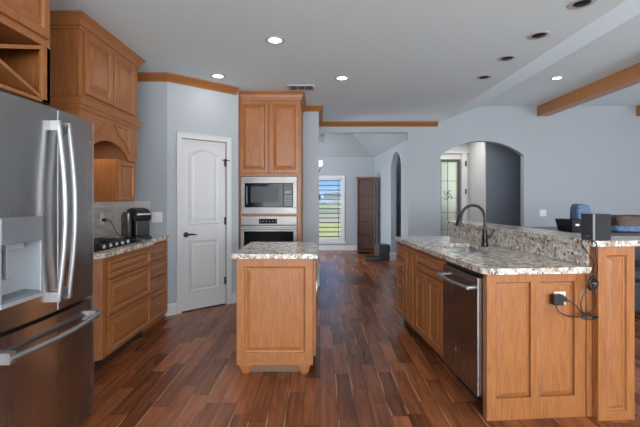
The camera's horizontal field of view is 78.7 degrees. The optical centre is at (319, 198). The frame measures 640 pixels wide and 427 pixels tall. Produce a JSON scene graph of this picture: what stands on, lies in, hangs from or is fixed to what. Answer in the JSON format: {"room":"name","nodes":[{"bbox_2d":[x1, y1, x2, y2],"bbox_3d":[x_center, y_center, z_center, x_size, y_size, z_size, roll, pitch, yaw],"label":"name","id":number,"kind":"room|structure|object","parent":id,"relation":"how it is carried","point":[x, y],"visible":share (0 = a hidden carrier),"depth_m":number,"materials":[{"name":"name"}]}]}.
{"room":"kitchen","nodes":[
{"label":"kitchen","id":0,"kind":"room"},
{"bbox_2d":[135,82,166,240],"bbox_3d":[-2.039,-0.045,4.480,0.612,2.740,0.120,0,0,0],"label":"wall","id":1,"kind":"structure","parent":0,"point":[151,165],"depth_m":4.42,"materials":[{"name":"grey paint"}]},
{"bbox_2d":[114,201,149,234],"bbox_3d":[-2.131,0.218,4.414,0.403,0.386,0.012,0,0,0],"label":"backsplash","id":2,"kind":"structure","parent":1,"relation":"attached to","point":[119,207],"depth_m":4.41,"materials":[{"name":"tile"}]},
{"bbox_2d":[152,212,161,221],"bbox_3d":[-1.845,0.205,4.415,0.120,0.118,0.010,0,0,0],"label":"light switch","id":3,"kind":"object","parent":1,"relation":"attached to","point":[156,216],"visible":1,"depth_m":4.41,"materials":[{"name":"white plastic"}]},
{"bbox_2d":[167,82,237,303],"bbox_3d":[-1.430,-0.045,4.762,0.906,2.740,0.120,0,0,-41],"label":"wall","id":4,"kind":"structure","parent":0,"point":[190,109],"depth_m":4.64,"materials":[{"name":"grey paint"}]},
{"bbox_2d":[165,303,176,315],"bbox_3d":[-1.719,1.260,4.434,0.171,0.130,0.044,0,0,-25],"label":"baseboard","id":5,"kind":"structure","parent":4,"relation":"attached to","point":[171,308],"depth_m":4.44,"materials":[{"name":"white wood"}]},
{"bbox_2d":[137,72,238,94],"bbox_3d":[-1.643,-1.373,4.560,1.438,0.085,0.319,0,0,-24],"label":"trim","id":6,"kind":"structure","parent":4,"relation":"attached to","point":[141,76],"depth_m":4.51,"materials":[{"name":"brown wood"}]},
{"bbox_2d":[176,132,231,313],"bbox_3d":[-1.384,0.277,4.707,0.695,2.097,0.023,0,0,-41],"label":"trim","id":7,"kind":"structure","parent":4,"relation":"attached to","point":[179,135],"depth_m":4.51,"materials":[{"name":"white wood"}]},
{"bbox_2d":[182,139,229,310],"bbox_3d":[-1.382,0.303,4.732,0.598,2.019,0.098,0,0,-41],"label":"door","id":8,"kind":"structure","parent":4,"relation":"in","point":[203,162],"depth_m":4.72,"materials":[{"name":"white wood"}]},
{"bbox_2d":[232,292,235,303],"bbox_3d":[-1.091,1.260,4.966,0.087,0.130,0.015,0,0,-41],"label":"baseboard","id":9,"kind":"structure","parent":4,"relation":"attached to","point":[233,294],"depth_m":4.96,"materials":[{"name":"white wood"}]},
{"bbox_2d":[303,112,318,276],"bbox_3d":[-0.590,-0.045,6.555,1.140,2.740,1.230,0,0,0],"label":"wall","id":10,"kind":"structure","parent":0,"point":[310,119],"depth_m":5.94,"materials":[{"name":"grey paint"}]},
{"bbox_2d":[317,264,319,285],"bbox_3d":[-0.128,1.260,6.548,0.245,0.130,1.245,0,0,0],"label":"baseboard","id":11,"kind":"structure","parent":10,"relation":"attached to","point":[318,278],"depth_m":5.92,"materials":[{"name":"white wood"}]},
{"bbox_2d":[50,0,639,121],"bbox_3d":[2.550,-1.585,0.985,10.100,0.340,12.370,0,0,0],"label":"ceiling","id":12,"kind":"structure","parent":0,"point":[402,60],"depth_m":3.67,"materials":[{"name":"grey paint"}]},
{"bbox_2d":[210,74,225,78],"bbox_3d":[-1.173,-1.411,4.487,0.176,0.005,0.176,0,0,0],"label":"recessed light","id":13,"kind":"object","parent":12,"relation":"in","point":[218,76],"visible":1,"depth_m":4.49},
{"bbox_2d":[265,36,284,43],"bbox_3d":[-0.401,-1.411,3.471,0.176,0.005,0.176,0,0,0],"label":"recessed light","id":14,"kind":"object","parent":12,"relation":"in","point":[271,39],"visible":1,"depth_m":3.47,"materials":[{"name":"white"}]},
{"bbox_2d":[287,85,314,90],"bbox_3d":[-0.240,-1.409,4.950,0.340,0.009,0.240,0,0,0],"label":"ceiling vent","id":15,"kind":"object","parent":12,"relation":"in","point":[290,87],"visible":1,"depth_m":4.96,"materials":[{"name":"grey metal"}]},
{"bbox_2d":[335,76,348,80],"bbox_3d":[0.257,-1.411,4.561,0.176,0.005,0.176,0,0,0],"label":"recessed light","id":16,"kind":"object","parent":12,"relation":"in","point":[341,78],"visible":1,"depth_m":4.56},
{"bbox_2d":[476,75,491,79],"bbox_3d":[1.902,-1.408,4.523,0.176,0.012,0.176,0,0,0],"label":"recessed light","id":17,"kind":"object","parent":12,"relation":"in","point":[481,77],"visible":1,"depth_m":4.50,"materials":[{"name":"black plastic"}]},
{"bbox_2d":[497,55,516,60],"bbox_3d":[1.877,-1.408,3.914,0.176,0.012,0.176,0,0,0],"label":"recessed light","id":18,"kind":"object","parent":12,"relation":"in","point":[506,57],"visible":1,"depth_m":3.89,"materials":[{"name":"black plastic"}]},
{"bbox_2d":[528,31,550,38],"bbox_3d":[1.889,-1.408,3.365,0.176,0.012,0.176,0,0,0],"label":"recessed light","id":19,"kind":"object","parent":12,"relation":"in","point":[540,34],"visible":1,"depth_m":3.35,"materials":[{"name":"black plastic"}]},
{"bbox_2d":[550,76,563,79],"bbox_3d":[3.340,-1.702,5.495,0.176,0.005,0.176,0,0,0],"label":"recessed light","id":20,"kind":"object","parent":12,"relation":"in","point":[556,77],"visible":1,"depth_m":5.50,"materials":[{"name":"white"}]},
{"bbox_2d":[568,0,596,8],"bbox_3d":[1.891,-1.408,2.816,0.176,0.012,0.176,0,0,0],"label":"recessed light","id":21,"kind":"object","parent":12,"relation":"in","point":[577,4],"visible":1,"depth_m":2.81,"materials":[{"name":"black plastic"}]},
{"bbox_2d":[537,63,639,115],"bbox_3d":[4.090,-1.612,0.989,0.200,0.184,12.358,0,0,0],"label":"ceiling beam","id":22,"kind":"structure","parent":12,"relation":"attached to","point":[630,76],"depth_m":5.73,"materials":[{"name":"brown wood"}]},
{"bbox_2d":[636,105,639,115],"bbox_3d":[5.910,-1.612,0.989,0.200,0.184,12.358,0,0,0],"label":"ceiling beam","id":23,"kind":"structure","parent":12,"relation":"attached to","point":[637,107],"depth_m":7.11,"materials":[{"name":"brown wood"}]},
{"bbox_2d":[319,157,374,244],"bbox_3d":[0.000,-0.225,10.160,6.400,3.100,0.120,0,0,0],"label":"wall","id":24,"kind":"structure","parent":0,"point":[351,168],"depth_m":10.10,"materials":[{"name":"grey paint"}]},
{"bbox_2d":[319,176,345,243],"bbox_3d":[-0.025,0.275,10.120,1.390,1.760,0.140,0,0,0],"label":"window","id":25,"kind":"structure","parent":24,"relation":"in","point":[341,240],"depth_m":10.08,"materials":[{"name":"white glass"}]},
{"bbox_2d":[319,180,340,237],"bbox_3d":[-0.028,0.260,10.137,1.125,1.530,0.050,0,0,0],"label":"window shutter","id":26,"kind":"object","parent":25,"relation":"attached to","point":[338,185],"visible":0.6,"depth_m":10.13,"materials":[{"name":"white wood"}]},
{"bbox_2d":[319,245,356,249],"bbox_3d":[-1.930,1.260,10.092,6.700,0.130,0.015,0,0,0],"label":"baseboard","id":27,"kind":"structure","parent":24,"relation":"attached to","point":[321,247],"depth_m":10.08,"materials":[{"name":"white wood"}]},
{"bbox_2d":[80,250,639,426],"bbox_3d":[1.700,1.350,2.600,11.800,0.050,15.600,0,0,0],"label":"floor","id":28,"kind":"structure","parent":0,"point":[369,368],"depth_m":2.88,"materials":[{"name":"brown wood"}]},
{"bbox_2d":[0,91,100,426],"bbox_3d":[-1.680,0.438,1.955,0.880,1.775,0.750,0,0,0],"label":"refrigerator","id":29,"kind":"object","parent":28,"relation":"on","point":[48,313],"visible":1,"depth_m":1.87,"materials":[{"name":"grey metal"}]},
{"bbox_2d":[90,246,150,370],"bbox_3d":[-1.990,0.887,3.365,0.701,0.876,0.930,0,0,0],"label":"base cabinet","id":30,"kind":"object","parent":28,"relation":"on","point":[122,282],"visible":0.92,"depth_m":3.22,"materials":[{"name":"brown wood"}]},
{"bbox_2d":[94,235,169,258],"bbox_3d":[-1.988,0.430,3.419,0.715,0.038,1.998,0,0,0],"label":"countertop","id":31,"kind":"structure","parent":30,"relation":"on","point":[155,238],"depth_m":3.45,"materials":[{"name":"stone"}]},
{"bbox_2d":[94,238,140,251],"bbox_3d":[-1.980,0.392,3.400,0.500,0.038,0.760,0,0,0],"label":"cooktop","id":32,"kind":"object","parent":31,"relation":"in","point":[100,244],"visible":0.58,"depth_m":3.46,"materials":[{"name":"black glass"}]},
{"bbox_2d":[121,208,151,239],"bbox_3d":[-1.910,0.252,4.056,0.275,0.318,0.207,0,0,41],"label":"coffee maker","id":33,"kind":"object","parent":31,"relation":"on","point":[135,223],"visible":0.99,"depth_m":3.99,"materials":[{"name":"black plastic"}]},
{"bbox_2d":[142,240,166,332],"bbox_3d":[-2.025,0.887,4.122,0.621,0.876,0.575,0,0,0],"label":"base cabinet","id":34,"kind":"object","parent":28,"relation":"on","point":[158,263],"visible":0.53,"depth_m":4.16,"materials":[{"name":"brown wood"}]},
{"bbox_2d":[238,91,305,249],"bbox_3d":[-0.674,-0.043,5.515,0.938,2.737,0.830,0,0,0],"label":"tall cabinet","id":35,"kind":"object","parent":28,"relation":"on","point":[270,123],"visible":0.55,"depth_m":5.13,"materials":[{"name":"brown wood"}]},
{"bbox_2d":[240,216,296,247],"bbox_3d":[-0.674,0.560,5.380,0.738,0.670,0.641,0,0,0],"label":"wall oven","id":36,"kind":"object","parent":35,"relation":"in","point":[253,228],"visible":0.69,"depth_m":5.12,"materials":[{"name":"silver metal"}]},
{"bbox_2d":[241,177,296,213],"bbox_3d":[-0.674,-0.050,5.349,0.738,0.490,0.502,0,0,0],"label":"microwave","id":37,"kind":"object","parent":35,"relation":"in","point":[259,195],"visible":1,"depth_m":5.14,"materials":[{"name":"silver metal"}]},
{"bbox_2d":[236,259,316,373],"bbox_3d":[-0.331,0.887,3.325,0.597,0.876,0.780,0,0,0],"label":"kitchen island","id":38,"kind":"object","parent":28,"relation":"on","point":[276,299],"visible":0.91,"depth_m":2.94,"materials":[{"name":"brown wood"}]},
{"bbox_2d":[231,242,317,258],"bbox_3d":[-0.340,0.429,3.320,0.644,0.038,0.830,0,0,0],"label":"island countertop","id":39,"kind":"structure","parent":38,"relation":"on","point":[253,250],"depth_m":3.05,"materials":[{"name":"stone"}]},
{"bbox_2d":[356,177,376,253],"bbox_3d":[1.145,0.395,9.589,0.490,1.860,0.340,0,0,13],"label":"bookcase","id":40,"kind":"object","parent":28,"relation":"on","point":[366,186],"visible":0.94,"depth_m":9.71,"materials":[{"name":"brown wood"}]},
{"bbox_2d":[364,256,381,260],"bbox_3d":[1.140,1.280,8.420,0.340,0.090,0.200,0,0,-6],"label":"box","id":41,"kind":"object","parent":28,"relation":"on","point":[366,258],"visible":1,"depth_m":8.33,"materials":[{"name":"black plastic"}]},
{"bbox_2d":[375,243,388,259],"bbox_3d":[1.370,1.160,8.620,0.230,0.330,0.260,0,0,-11],"label":"subwoofer","id":42,"kind":"object","parent":28,"relation":"on","point":[381,249],"visible":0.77,"depth_m":8.50,"materials":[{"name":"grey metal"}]},
{"bbox_2d":[397,242,411,328],"bbox_3d":[1.141,0.887,4.096,0.621,0.876,0.279,0,0,-5],"label":"base cabinet","id":43,"kind":"object","parent":28,"relation":"on","point":[400,246],"visible":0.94,"depth_m":4.04,"materials":[{"name":"brown wood"}]},
{"bbox_2d":[405,245,422,340],"bbox_3d":[1.165,0.887,3.802,0.621,0.876,0.309,0,0,-5],"label":"base cabinet","id":44,"kind":"object","parent":28,"relation":"on","point":[410,267],"visible":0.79,"depth_m":3.74,"materials":[{"name":"brown wood"}]},
{"bbox_2d":[415,249,454,374],"bbox_3d":[1.207,0.887,3.297,0.621,0.876,0.704,0,0,-5],"label":"base cabinet","id":45,"kind":"object","parent":28,"relation":"on","point":[428,285],"visible":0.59,"depth_m":3.22,"materials":[{"name":"brown wood"}]},
{"bbox_2d":[394,236,591,274],"bbox_3d":[1.220,0.429,3.302,0.676,0.038,1.975,0,0,-5],"label":"countertop","id":46,"kind":"structure","parent":45,"relation":"on","point":[497,260],"depth_m":2.69,"materials":[{"name":"stone"}]},
{"bbox_2d":[444,247,485,252],"bbox_3d":[1.227,0.537,3.303,0.424,0.176,0.649,0,0,-5],"label":"sink","id":47,"kind":"object","parent":46,"relation":"in","point":[456,249],"visible":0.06,"depth_m":3.62,"materials":[{"name":"silver metal"}]},
{"bbox_2d":[455,204,494,246],"bbox_3d":[1.336,0.227,3.369,0.351,0.367,0.066,0,0,-5],"label":"faucet","id":48,"kind":"object","parent":46,"relation":"on","point":[485,237],"visible":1,"depth_m":3.36,"materials":[{"name":"black metal"}]},
{"bbox_2d":[437,261,482,405],"bbox_3d":[1.204,0.889,2.669,0.690,0.872,0.535,0,0,-5],"label":"dishwasher","id":49,"kind":"object","parent":28,"relation":"on","point":[462,286],"visible":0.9,"depth_m":2.57,"materials":[{"name":"silver metal"}]},
{"bbox_2d":[483,274,585,420],"bbox_3d":[1.306,0.887,2.376,0.625,0.876,0.048,0,0,-5],"label":"peninsula end panel","id":50,"kind":"object","parent":28,"relation":"on","point":[534,354],"visible":0.82,"depth_m":2.35,"materials":[{"name":"brown wood"}]},
{"bbox_2d":[554,291,565,304],"bbox_3d":[1.450,0.600,2.358,0.075,0.080,0.010,0,0,-5],"label":"power outlet","id":51,"kind":"object","parent":50,"relation":"attached to","point":[560,292],"visible":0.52,"depth_m":2.36,"materials":[{"name":"beige plastic"}]},
{"bbox_2d":[550,238,598,319],"bbox_3d":[1.547,0.478,2.332,0.308,0.484,0.149,0,0,-21],"label":"power cord","id":52,"kind":"object","parent":51,"relation":"attached to","point":[555,299],"visible":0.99,"depth_m":2.31,"materials":[{"name":"black plastic"}]},
{"bbox_2d":[450,225,634,420],"bbox_3d":[1.673,0.805,3.381,0.268,1.040,2.103,0,0,-5],"label":"wall","id":53,"kind":"structure","parent":28,"relation":"on","point":[610,338],"depth_m":2.34,"materials":[{"name":"brown wood"}]},
{"bbox_2d":[446,221,639,246],"bbox_3d":[1.967,0.266,3.419,0.885,0.036,2.165,0,0,-5],"label":"bar","id":54,"kind":"object","parent":53,"relation":"on","point":[561,236],"visible":0.79,"depth_m":2.73,"materials":[{"name":"stone"}]},
{"bbox_2d":[581,213,610,240],"bbox_3d":[1.685,0.169,2.384,0.111,0.158,0.113,0,0,0],"label":"speaker","id":55,"kind":"object","parent":54,"relation":"on","point":[594,226],"visible":0.94,"depth_m":2.33},
{"bbox_2d":[595,214,610,239],"bbox_3d":[1.692,0.169,2.332,0.096,0.154,0.006,0,0,0],"label":"grille","id":56,"kind":"object","parent":55,"relation":"attached to","point":[602,221],"depth_m":2.33,"materials":[{"name":"black fabric"}]},
{"bbox_2d":[529,227,639,235],"bbox_3d":[2.980,0.805,3.650,1.900,1.040,0.700,0,0,0],"label":"table","id":57,"kind":"object","parent":28,"relation":"on","point":[613,233],"visible":0.03,"depth_m":3.32,"materials":[{"name":"black wood"}]},
{"bbox_2d":[555,218,580,231],"bbox_3d":[2.260,0.232,3.500,0.164,0.104,0.217,0,0,-6],"label":"storage bin","id":58,"kind":"object","parent":57,"relation":"on","point":[568,224],"visible":0.91,"depth_m":3.45,"materials":[{"name":"black plastic"}]},
{"bbox_2d":[570,204,590,218],"bbox_3d":[2.509,0.163,3.761,0.141,0.238,0.160,0,0,0],"label":"tote bag","id":59,"kind":"object","parent":57,"relation":"on","point":[576,210],"visible":0.44,"depth_m":3.70,"materials":[{"name":"blue fabric"}]},
{"bbox_2d":[611,215,639,225],"bbox_3d":[2.859,0.214,3.640,0.319,0.136,0.200,0,0,0],"label":"leather bag","id":60,"kind":"object","parent":57,"relation":"on","point":[632,220],"visible":0.56,"depth_m":3.56,"materials":[{"name":"brown leather"}]},
{"bbox_2d":[611,225,639,231],"bbox_3d":[2.659,0.257,3.399,0.235,0.051,0.131,0,0,0],"label":"folded cloth","id":61,"kind":"object","parent":57,"relation":"on","point":[618,228],"visible":0.94,"depth_m":3.34,"materials":[{"name":"blue fabric"}]},
{"bbox_2d":[635,246,639,311],"bbox_3d":[3.650,0.895,4.700,1.900,0.860,0.940,0,0,0],"label":"sofa","id":62,"kind":"object","parent":28,"relation":"on","point":[637,249],"visible":0.02,"depth_m":4.25,"materials":[{"name":"leather"}]},
{"bbox_2d":[635,261,639,267],"bbox_3d":[4.015,0.840,4.570,0.720,0.130,0.680,0,0,0],"label":"seat cushion","id":63,"kind":"object","parent":62,"relation":"on","point":[637,263],"depth_m":4.61,"materials":[{"name":"leather"}]},
{"bbox_2d":[635,267,639,281],"bbox_3d":[3.285,0.840,4.570,0.720,0.130,0.680,0,0,0],"label":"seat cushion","id":64,"kind":"object","parent":62,"relation":"on","point":[637,269],"depth_m":4.24,"materials":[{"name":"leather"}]},
{"bbox_2d":[319,133,406,156],"bbox_3d":[-0.590,-1.375,8.696,5.020,0.600,2.821,0,0,0],"label":"ceiling","id":65,"kind":"structure","parent":0,"point":[336,144],"depth_m":9.58,"materials":[{"name":"grey paint"}]},
{"bbox_2d":[319,133,324,143],"bbox_3d":[-0.125,-1.390,8.450,0.450,0.370,0.300,0,0,0],"label":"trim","id":66,"kind":"structure","parent":65,"relation":"attached to","point":[321,135],"depth_m":8.30,"materials":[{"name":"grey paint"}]},
{"bbox_2d":[375,141,406,251],"bbox_3d":[1.576,-0.175,8.749,0.120,3.000,2.917,0,0,-4],"label":"wall","id":67,"kind":"structure","parent":0,"point":[386,162],"depth_m":8.58,"materials":[{"name":"grey paint"}]},
{"bbox_2d":[389,252,396,259],"bbox_3d":[1.531,1.240,9.275,0.135,0.169,1.662,0,0,-4],"label":"baseboard","id":68,"kind":"structure","parent":67,"relation":"attached to","point":[392,255],"depth_m":8.45,"materials":[{"name":"white wood"}]},
{"bbox_2d":[396,156,400,256],"bbox_3d":[1.840,-0.045,8.360,0.120,2.740,1.920,0,0,0],"label":"wall","id":69,"kind":"structure","parent":0,"point":[398,167],"depth_m":8.84,"materials":[{"name":"grey paint"}]},
{"bbox_2d":[441,143,467,220],"bbox_3d":[3.550,-0.045,9.260,3.300,2.740,0.120,0,0,0],"label":"wall","id":70,"kind":"structure","parent":0,"point":[464,147],"depth_m":9.20,"materials":[{"name":"beige paint"}]},
{"bbox_2d":[441,159,460,235],"bbox_3d":[2.975,0.195,9.210,0.670,2.260,0.060,0,0,0],"label":"door","id":71,"kind":"structure","parent":70,"relation":"in","point":[450,206],"depth_m":9.23,"materials":[{"name":"glass"}]},
{"bbox_2d":[445,152,469,220],"bbox_3d":[3.002,0.110,9.165,1.005,2.430,0.070,0,0,0],"label":"trim","id":72,"kind":"structure","parent":70,"relation":"attached to","point":[463,154],"depth_m":9.14,"materials":[{"name":"white wood"}]},
{"bbox_2d":[468,142,485,221],"bbox_3d":[3.555,-0.045,8.735,0.130,2.740,0.930,0,0,0],"label":"wall","id":73,"kind":"structure","parent":0,"point":[477,155],"depth_m":8.72,"materials":[{"name":"beige paint"}]},
{"bbox_2d":[319,106,639,235],"bbox_3d":[3.790,-0.190,7.230,7.620,3.030,0.120,0,0,0],"label":"wall","id":74,"kind":"structure","parent":0,"point":[587,155],"depth_m":7.17,"materials":[{"name":"grey paint"}]},
{"bbox_2d":[304,105,438,126],"bbox_3d":[0.950,-1.373,6.522,2.420,0.085,1.295,0,0,0],"label":"trim","id":75,"kind":"structure","parent":74,"relation":"attached to","point":[309,108],"depth_m":7.12,"materials":[{"name":"brown wood"}]},
{"bbox_2d":[540,210,545,215],"bbox_3d":[4.099,0.257,7.165,0.120,0.118,0.010,0,0,0],"label":"light switch","id":76,"kind":"object","parent":74,"relation":"attached to","point":[542,212],"visible":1,"depth_m":7.16,"materials":[{"name":"white plastic"}]},
{"bbox_2d":[486,142,520,226],"bbox_3d":[4.760,-0.045,8.340,2.480,2.740,0.120,0,0,0],"label":"wall","id":77,"kind":"structure","parent":0,"point":[503,165],"depth_m":8.28,"materials":[{"name":"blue paint"}]},
{"bbox_3d":[-2.405,-0.045,-0.330,0.120,2.740,9.740,0,0,0],"label":"wall","id":78,"kind":"structure","parent":0,"visible":0},
{"bbox_2d":[0,0,49,104],"bbox_3d":[-1.975,-0.997,1.950,0.730,0.833,1.000,0,0,0],"label":"upper cabinet","id":79,"kind":"object","parent":78,"relation":"attached to","point":[24,24],"visible":1,"depth_m":2.26,"materials":[{"name":"brown wood"}]},
{"bbox_2d":[46,11,144,201],"bbox_3d":[-2.063,-0.694,3.455,0.556,1.438,1.060,0,0,0],"label":"upper cabinet","id":80,"kind":"object","parent":78,"relation":"attached to","point":[93,74],"visible":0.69,"depth_m":3.31,"materials":[{"name":"brown wood"}]},
{"bbox_2d":[94,202,113,237],"bbox_3d":[-2.338,0.218,3.413,0.011,0.383,1.987,0,0,0],"label":"backsplash","id":81,"kind":"structure","parent":78,"relation":"attached to","point":[106,229],"depth_m":4.22,"materials":[{"name":"tile"}]},
{"bbox_2d":[100,213,103,223],"bbox_3d":[-2.329,0.210,4.170,0.009,0.118,0.075,0,0,0],"label":"power outlet","id":82,"kind":"object","parent":81,"relation":"attached to","point":[101,214],"visible":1,"depth_m":4.15,"materials":[{"name":"white plastic"}]},
{"label":"outside","id":83,"kind":"structure","parent":0,"visible":0},
{"bbox_2d":[319,202,340,212],"bbox_3d":[0.000,1.550,135.000,180.000,0.050,190.000,0,0,0],"label":"field","id":84,"kind":"structure","parent":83,"point":[321,204],"depth_m":69.98,"materials":[{"name":"green plant"}]},
{"bbox_2d":[323,193,340,203],"bbox_3d":[4.500,-0.325,135.000,6.800,3.700,6.800,0,0,0],"label":"farm building","id":85,"kind":"structure","parent":84,"relation":"on","point":[325,196],"depth_m":132.00,"materials":[{"name":"white"}]},
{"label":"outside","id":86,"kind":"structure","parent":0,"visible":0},
{"bbox_2d":[319,223,340,237],"bbox_3d":[0.000,1.550,18.200,120.000,0.050,15.600,0,0,0],"label":"lawn","id":87,"kind":"structure","parent":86,"point":[320,224],"depth_m":19.19,"materials":[{"name":"green plant"}]},
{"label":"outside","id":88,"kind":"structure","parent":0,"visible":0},
{"bbox_2d":[319,214,340,221],"bbox_3d":[0.000,1.540,33.000,120.000,0.050,14.000,0,0,0],"label":"road","id":89,"kind":"structure","parent":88,"point":[320,215],"depth_m":30.30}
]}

